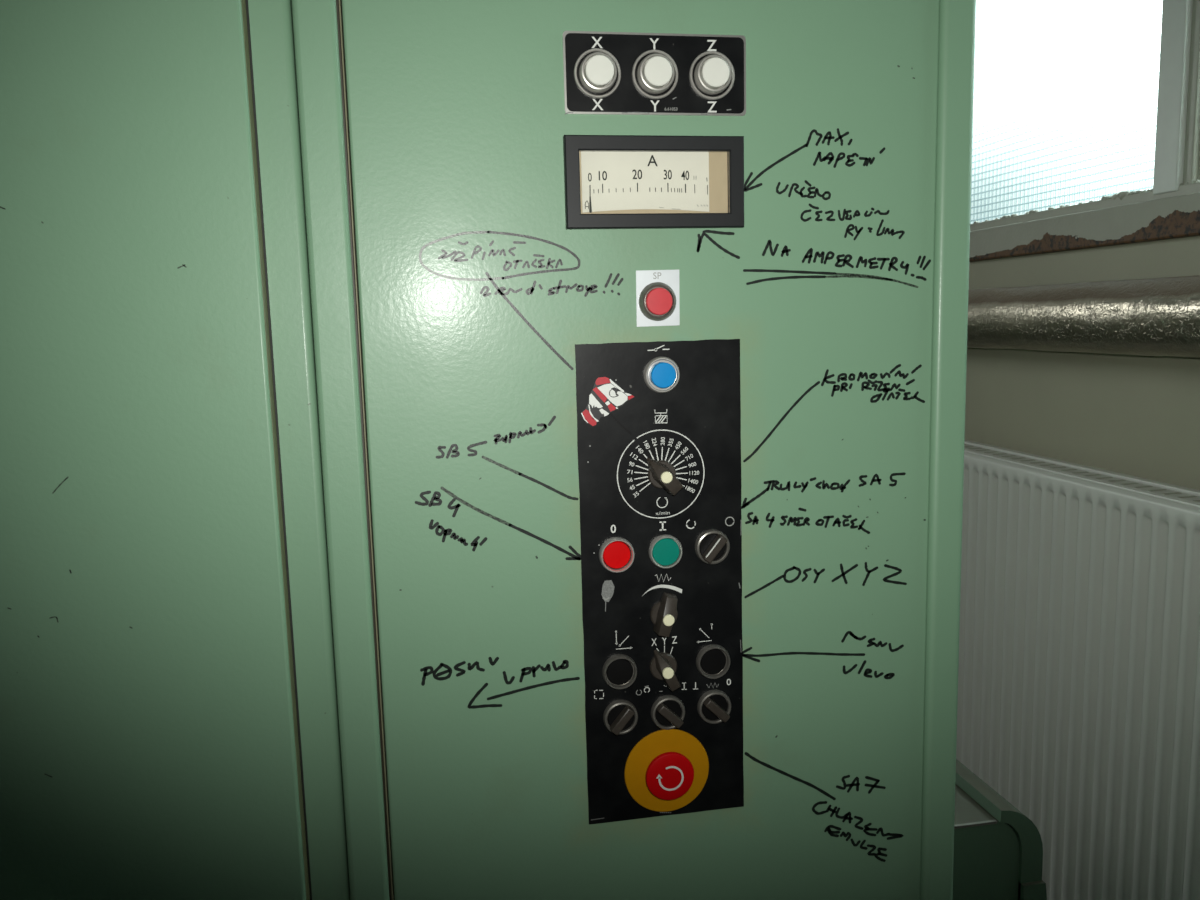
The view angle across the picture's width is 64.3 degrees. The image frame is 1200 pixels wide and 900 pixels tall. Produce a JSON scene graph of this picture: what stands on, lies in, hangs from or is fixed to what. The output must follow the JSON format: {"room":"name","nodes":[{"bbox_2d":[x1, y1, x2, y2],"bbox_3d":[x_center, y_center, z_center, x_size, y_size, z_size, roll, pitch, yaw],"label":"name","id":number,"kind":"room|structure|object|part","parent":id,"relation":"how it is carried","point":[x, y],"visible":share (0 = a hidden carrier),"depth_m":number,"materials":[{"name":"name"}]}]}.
{"room":"machine workshop","nodes":[
{"label":"machine workshop","id":0,"kind":"room"},
{"bbox_2d":[965,236,1199,489],"bbox_3d":[1.264,-0.288,0.393,0.250,3.100,5.700,-3,8,-10],"label":"wall","id":1,"kind":"structure","parent":0,"point":[1133,415],"depth_m":1.76,"materials":[{"name":"paint"}]},
{"bbox_2d":[956,440,1199,899],"bbox_3d":[0.884,0.571,1.683,0.138,1.068,2.170,-3,8,-10],"label":"radiator","id":2,"kind":"object","parent":1,"relation":"attached to","point":[1079,669],"visible":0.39,"depth_m":1.62,"materials":[{"name":"metal"}]},
{"bbox_2d":[964,440,1199,506],"bbox_3d":[0.853,0.052,1.609,0.077,0.018,2.170,-3,8,-10],"label":"grille","id":3,"kind":"object","parent":2,"relation":"attached to","point":[1096,484],"depth_m":1.64,"materials":[{"name":"metal"}]},
{"bbox_2d":[967,275,1199,357],"bbox_3d":[0.887,-0.204,1.463,0.137,0.123,3.500,-3,8,-10],"label":"insulated pipe","id":4,"kind":"object","parent":1,"relation":"attached to","point":[1149,316],"visible":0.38,"depth_m":1.57,"materials":[{"name":"metal"}]},
{"bbox_2d":[969,0,1199,261],"bbox_3d":[0.923,-0.944,1.541,0.066,1.194,2.270,-3,8,-10],"label":"window","id":5,"kind":"structure","parent":1,"relation":"in","point":[1170,209],"depth_m":1.56,"materials":[{"name":"paint"}]},
{"bbox_3d":[0.937,-0.394,1.616,0.066,0.084,2.270,-3,8,-10],"label":"rail","id":6,"kind":"part","parent":5,"relation":"part of","materials":[{"name":"paint"}]},
{"bbox_3d":[-0.910,1.406,0.226,4.750,0.100,5.900,-3,8,-10],"label":"floor","id":7,"kind":"structure","parent":0,"visible":0},
{"bbox_2d":[0,0,349,899],"bbox_3d":[-0.671,0.217,0.899,0.864,2.060,0.484,-3,8,-10],"label":"tall cabinet","id":8,"kind":"object","parent":7,"relation":"on","point":[169,720],"visible":0.97,"depth_m":0.69,"materials":[{"name":"green metal"}]},
{"bbox_3d":[-0.636,0.214,0.694,0.864,2.000,0.036,-3,8,-10],"label":"frame","id":9,"kind":"part","parent":8,"relation":"part of","materials":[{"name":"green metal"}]},
{"bbox_2d":[291,0,975,899],"bbox_3d":[0.017,0.183,1.019,0.531,2.060,0.480,-3,8,-10],"label":"tall cabinet","id":10,"kind":"object","parent":7,"relation":"on","point":[453,297],"depth_m":0.78,"materials":[{"name":"green metal"}]},
{"bbox_2d":[581,377,633,425],"bbox_3d":[0.006,-0.039,0.762,0.044,0.039,0.001,-3,8,-10],"label":"sticker","id":11,"kind":"object","parent":10,"relation":"attached to","point":[606,396],"visible":1,"depth_m":0.76,"materials":[{"name":"paper"}]},
{"bbox_2d":[603,700,637,734],"bbox_3d":[0.018,0.223,0.792,0.029,0.029,0.012,-3,8,-10],"label":"switch","id":12,"kind":"object","parent":10,"relation":"attached to","point":[620,717],"depth_m":0.79,"materials":[{"name":"black plastic"}]},
{"bbox_2d":[563,135,743,229],"bbox_3d":[0.043,-0.208,0.744,0.142,0.070,0.008,-3,8,-10],"label":"ammeter","id":13,"kind":"object","parent":10,"relation":"attached to","point":[611,181],"visible":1,"depth_m":0.74,"materials":[{"name":"black plastic"}]},
{"bbox_3d":[0.042,-0.208,0.747,0.121,0.049,0.002,-3,8,-10],"label":"scale plate","id":14,"kind":"part","parent":13,"relation":"part of","materials":[{"name":"white paper"}]},
{"bbox_2d":[562,31,745,115],"bbox_3d":[0.044,-0.288,0.730,0.144,0.061,0.015,-3,8,-10],"label":"light panel","id":15,"kind":"object","parent":10,"relation":"attached to","point":[606,73],"visible":1,"depth_m":0.73,"materials":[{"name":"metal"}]},
{"bbox_2d":[636,270,679,326],"bbox_3d":[0.047,-0.120,0.755,0.036,0.044,0.010,-3,8,-10],"label":"plate","id":16,"kind":"object","parent":10,"relation":"attached to","point":[657,291],"visible":1,"depth_m":0.76,"materials":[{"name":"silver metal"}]},
{"bbox_3d":[0.054,0.114,0.781,0.137,0.404,0.021,-3,8,-10],"label":"control panel","id":17,"kind":"part","parent":10,"relation":"part of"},
{"bbox_3d":[0.054,0.136,0.784,0.023,0.035,0.018,-3,8,-10],"label":"pointer knob","id":18,"kind":"part","parent":10,"relation":"part of","materials":[{"name":"black plastic"}]},
{"bbox_3d":[0.053,0.022,0.769,0.028,0.031,0.018,-3,8,-10],"label":"pointer knob","id":19,"kind":"part","parent":10,"relation":"part of","materials":[{"name":"black plastic"}]},
{"bbox_3d":[0.054,0.183,0.791,0.024,0.033,0.018,-3,8,-10],"label":"pointer knob","id":20,"kind":"part","parent":10,"relation":"part of","materials":[{"name":"black plastic"}]},
{"bbox_2d":[651,695,684,729],"bbox_3d":[0.057,0.221,0.803,0.029,0.029,0.005,-3,8,-10],"label":"switch","id":21,"kind":"object","parent":10,"relation":"attached to","point":[667,711],"depth_m":0.80,"materials":[{"name":"black plastic"}]},
{"bbox_2d":[695,529,729,563],"bbox_3d":[0.093,0.080,0.790,0.029,0.029,0.005,-3,8,-10],"label":"switch","id":22,"kind":"object","parent":10,"relation":"attached to","point":[712,546],"depth_m":0.79,"materials":[{"name":"black plastic"}]},
{"bbox_2d":[697,690,730,723],"bbox_3d":[0.097,0.218,0.809,0.029,0.029,0.005,-3,8,-10],"label":"switch","id":23,"kind":"object","parent":10,"relation":"attached to","point":[713,706],"depth_m":0.81,"materials":[{"name":"black plastic"}]},
{"bbox_2d":[952,759,1046,899],"bbox_3d":[0.372,0.763,1.537,0.242,0.753,0.725,-3,8,-10],"label":"machine housing","id":24,"kind":"object","parent":7,"relation":"on","point":[998,849],"visible":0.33,"depth_m":1.16,"materials":[{"name":"green metal"}]},
{"bbox_3d":[0.392,0.453,1.140,0.176,0.003,0.004,-3,8,-10],"label":"edge trim","id":25,"kind":"part","parent":24,"relation":"part of","materials":[{"name":"metal"}]}
]}

